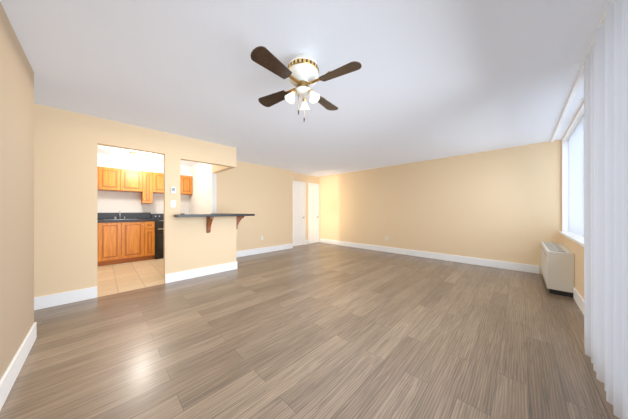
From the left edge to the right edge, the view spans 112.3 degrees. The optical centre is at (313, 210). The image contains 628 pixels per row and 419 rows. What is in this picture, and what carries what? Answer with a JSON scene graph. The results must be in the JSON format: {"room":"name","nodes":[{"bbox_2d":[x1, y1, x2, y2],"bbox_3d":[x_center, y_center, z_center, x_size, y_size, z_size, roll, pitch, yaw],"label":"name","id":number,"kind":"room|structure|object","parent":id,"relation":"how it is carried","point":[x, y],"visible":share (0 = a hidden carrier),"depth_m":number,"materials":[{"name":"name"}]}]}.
{"room":"empty living room","nodes":[
{"label":"empty living room","id":0,"kind":"room"},
{"bbox_2d":[0,2,33,378],"bbox_3d":[-1.220,-0.050,0.521,3.900,2.440,0.120,0,0,45],"label":"wall","id":1,"kind":"structure","parent":0,"point":[16,197],"depth_m":1.48,"materials":[{"name":"beige paint"}]},
{"bbox_2d":[0,322,36,410],"bbox_3d":[-1.252,1.095,0.650,3.674,0.150,0.019,0,0,45],"label":"baseboard","id":2,"kind":"structure","parent":1,"relation":"attached to","point":[9,376],"depth_m":1.47,"materials":[{"name":"white wood"}]},
{"bbox_2d":[34,103,235,296],"bbox_3d":[-2.953,-0.050,2.909,0.100,2.440,3.855,0,0,45],"label":"wall","id":3,"kind":"structure","parent":0,"point":[66,143],"depth_m":2.78,"materials":[{"name":"beige paint"}]},
{"bbox_2d":[34,286,96,309],"bbox_3d":[-3.597,1.095,2.172,0.015,0.150,1.900,0,0,45],"label":"baseboard","id":4,"kind":"structure","parent":3,"relation":"attached to","point":[52,300],"depth_m":2.64,"materials":[{"name":"white wood"}]},
{"bbox_2d":[171,200,175,206],"bbox_3d":[-2.320,-0.117,3.468,0.014,0.115,0.070,0,0,45],"label":"light switch","id":5,"kind":"object","parent":3,"relation":"attached to","point":[173,203],"visible":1,"depth_m":3.47,"materials":[{"name":"white plastic"}]},
{"bbox_2d":[171,187,175,193],"bbox_3d":[-2.316,-0.343,3.464,0.025,0.105,0.070,0,0,45],"label":"thermostat","id":6,"kind":"object","parent":3,"relation":"attached to","point":[173,189],"visible":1,"depth_m":3.46,"materials":[{"name":"white plastic"}]},
{"bbox_2d":[165,261,236,283],"bbox_3d":[-1.974,1.095,3.824,0.019,0.150,1.214,0,0,45],"label":"baseboard","id":7,"kind":"structure","parent":3,"relation":"attached to","point":[183,275],"depth_m":3.74,"materials":[{"name":"white wood"}]},
{"bbox_2d":[174,213,254,232],"bbox_3d":[-1.807,0.229,3.920,0.404,0.342,1.344,0,0,45],"label":"countertop","id":8,"kind":"structure","parent":3,"relation":"attached to","point":[210,218],"depth_m":3.64,"materials":[{"name":"black stone"}]},
{"bbox_2d":[97,191,188,213],"bbox_3d":[-4.697,-0.050,5.185,0.100,2.440,3.055,0,0,45],"label":"wall","id":9,"kind":"structure","parent":0,"point":[107,201],"depth_m":5.24,"materials":[{"name":"white"}]},
{"bbox_2d":[97,153,120,191],"bbox_3d":[-4.858,-0.728,4.701,0.343,1.076,0.779,0,0,45],"label":"upper cabinet","id":10,"kind":"object","parent":9,"relation":"attached to","point":[108,166],"depth_m":4.74,"materials":[{"name":"brown wood"}]},
{"bbox_2d":[121,157,144,203],"bbox_3d":[-4.446,-0.728,5.121,0.343,1.076,0.399,0,0,45],"label":"upper cabinet","id":11,"kind":"object","parent":9,"relation":"attached to","point":[132,169],"depth_m":5.04,"materials":[{"name":"brown wood"}]},
{"bbox_2d":[145,161,152,203],"bbox_3d":[-4.236,-0.728,5.334,0.343,1.076,0.199,0,0,45],"label":"upper cabinet","id":12,"kind":"object","parent":9,"relation":"attached to","point":[145,178],"depth_m":5.24,"materials":[{"name":"brown wood"}]},
{"bbox_2d":[153,161,180,194],"bbox_3d":[-3.953,-0.728,5.622,0.343,1.076,0.609,0,0,45],"label":"upper cabinet","id":13,"kind":"object","parent":9,"relation":"attached to","point":[158,167],"depth_m":5.39,"materials":[{"name":"brown wood"}]},
{"bbox_2d":[181,165,191,194],"bbox_3d":[-3.639,-0.728,5.941,0.343,1.076,0.286,0,0,45],"label":"upper cabinet","id":14,"kind":"object","parent":9,"relation":"attached to","point":[186,171],"depth_m":5.83,"materials":[{"name":"brown wood"}]},
{"bbox_2d":[189,163,215,213],"bbox_3d":[-2.979,-0.050,5.568,1.795,2.440,0.100,0,0,45],"label":"wall","id":15,"kind":"structure","parent":0,"point":[201,199],"depth_m":5.31,"materials":[{"name":"white paint"}]},
{"bbox_2d":[216,161,318,250],"bbox_3d":[-1.095,-0.050,6.457,0.355,2.440,3.810,0,0,45],"label":"wall","id":16,"kind":"structure","parent":0,"point":[263,194],"depth_m":5.81,"materials":[{"name":"beige paint"}]},
{"bbox_2d":[236,244,291,256],"bbox_3d":[-1.483,1.095,5.794,0.019,0.150,2.329,0,0,45],"label":"baseboard","id":17,"kind":"structure","parent":16,"relation":"attached to","point":[287,246],"depth_m":5.84,"materials":[{"name":"white wood"}]},
{"bbox_2d":[293,181,305,245],"bbox_3d":[-0.522,0.084,7.086,0.084,2.172,0.700,0,0,45],"label":"closet door","id":18,"kind":"structure","parent":16,"relation":"in","point":[299,212],"depth_m":7.15,"materials":[{"name":"white"}]},
{"bbox_2d":[308,183,318,243],"bbox_3d":[0.017,0.084,7.635,0.084,2.172,0.560,0,0,45],"label":"entry door","id":19,"kind":"structure","parent":16,"relation":"in","point":[313,212],"depth_m":7.64,"materials":[{"name":"white"}]},
{"bbox_2d":[0,0,608,176],"bbox_3d":[-0.897,-1.270,3.594,7.850,0.001,7.915,0,0,45],"label":"ceiling","id":20,"kind":"structure","parent":0,"point":[431,79],"depth_m":1.92,"materials":[{"name":"white paint"}]},
{"bbox_2d":[130,152,149,158],"bbox_3d":[-3.864,-1.216,4.678,0.340,0.105,0.340,0,0,45],"label":"kitchen ceiling light","id":21,"kind":"object","parent":20,"relation":"attached to","point":[138,155],"visible":1,"depth_m":4.59,"materials":[{"name":"white glass"}]},
{"bbox_2d":[250,46,361,121],"bbox_3d":[-0.090,-1.012,1.748,0.771,0.514,0.737,0,0,-10],"label":"ceiling fan","id":22,"kind":"object","parent":20,"relation":"hanging from","point":[301,72],"visible":1,"depth_m":1.65,"materials":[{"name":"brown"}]},
{"bbox_2d":[550,0,611,141],"bbox_3d":[2.228,-1.255,1.699,0.035,0.026,5.895,0,0,45],"label":"rail","id":23,"kind":"object","parent":20,"relation":"attached to","point":[579,79],"visible":0.56,"depth_m":2.23,"materials":[{"name":"white"}]},
{"bbox_2d":[584,0,627,418],"bbox_3d":[1.233,-0.050,0.683,0.081,2.380,2.990,0,0,45],"label":"vertical blinds","id":24,"kind":"object","parent":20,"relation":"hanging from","point":[606,204],"visible":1,"depth_m":1.25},
{"bbox_2d":[0,242,619,418],"bbox_3d":[-0.880,1.170,3.612,7.750,0.001,7.765,0,0,45],"label":"floor","id":25,"kind":"structure","parent":0,"point":[319,330],"depth_m":1.83,"materials":[{"name":"brown wood"}]},
{"bbox_2d":[97,211,120,265],"bbox_3d":[-4.758,0.605,4.602,0.629,1.130,0.778,0,0,45],"label":"base cabinet","id":26,"kind":"object","parent":25,"relation":"on","point":[108,224],"depth_m":4.55,"materials":[{"name":"brown wood"}]},
{"bbox_2d":[121,213,144,262],"bbox_3d":[-4.345,0.605,5.021,0.629,1.130,0.399,0,0,45],"label":"base cabinet","id":27,"kind":"object","parent":25,"relation":"on","point":[125,237],"depth_m":4.83,"materials":[{"name":"brown wood"}]},
{"bbox_2d":[145,213,154,259],"bbox_3d":[-4.136,0.605,5.235,0.629,1.130,0.199,0,0,45],"label":"base cabinet","id":28,"kind":"object","parent":25,"relation":"on","point":[149,222],"depth_m":5.03,"materials":[{"name":"brown wood"}]},
{"bbox_2d":[151,213,184,258],"bbox_3d":[-3.789,0.620,5.572,0.648,1.100,0.760,0,0,45],"label":"stove","id":29,"kind":"object","parent":25,"relation":"on","point":[159,236],"visible":0.4,"depth_m":5.16,"materials":[{"name":"black metal"}]},
{"bbox_2d":[541,242,573,297],"bbox_3d":[3.849,0.866,3.364,0.250,0.608,1.273,0,0,45],"label":"heater","id":30,"kind":"object","parent":25,"relation":"on","point":[557,265],"visible":0.98,"depth_m":2.94,"materials":[{"name":"white metal"}]},
{"bbox_2d":[319,139,561,273],"bbox_3d":[2.360,-0.050,5.801,6.200,2.440,0.100,0,0,45],"label":"wall","id":31,"kind":"structure","parent":0,"point":[504,204],"depth_m":4.79,"materials":[{"name":"beige paint"}]},
{"bbox_2d":[320,239,538,273],"bbox_3d":[2.202,1.095,5.876,5.590,0.150,0.015,0,0,45],"label":"baseboard","id":32,"kind":"structure","parent":31,"relation":"attached to","point":[462,259],"depth_m":4.92,"materials":[{"name":"white wood"}]},
{"bbox_2d":[562,101,583,299],"bbox_3d":[2.260,-0.050,1.421,0.200,2.440,6.285,0,0,45],"label":"wall","id":33,"kind":"structure","parent":0,"point":[576,249],"depth_m":2.69,"materials":[{"name":"beige paint"}]},
{"bbox_2d":[573,287,583,314],"bbox_3d":[1.773,1.095,1.077,0.019,0.150,4.870,0,0,45],"label":"baseboard","id":34,"kind":"structure","parent":33,"relation":"attached to","point":[577,297],"depth_m":2.57,"materials":[{"name":"white wood"}]},
{"bbox_3d":[2.487,-0.040,1.683,0.184,2.420,5.535,0,0,45],"label":"window","id":35,"kind":"structure","parent":33,"relation":"in","visible":0},
{"bbox_2d":[559,103,583,246],"bbox_3d":[3.492,-0.430,2.728,0.195,1.640,2.635,0,0,45],"label":"window frame","id":36,"kind":"structure","parent":35,"relation":"attached to","point":[574,237],"depth_m":3.67,"materials":[{"name":"white"}]},
{"bbox_2d":[568,115,583,236],"bbox_3d":[3.512,-0.454,2.708,0.056,1.587,2.615,0,0,45],"label":"window pane","id":37,"kind":"object","parent":36,"relation":"attached to","point":[576,182],"visible":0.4,"depth_m":3.08,"materials":[{"name":"glass"}]}
]}

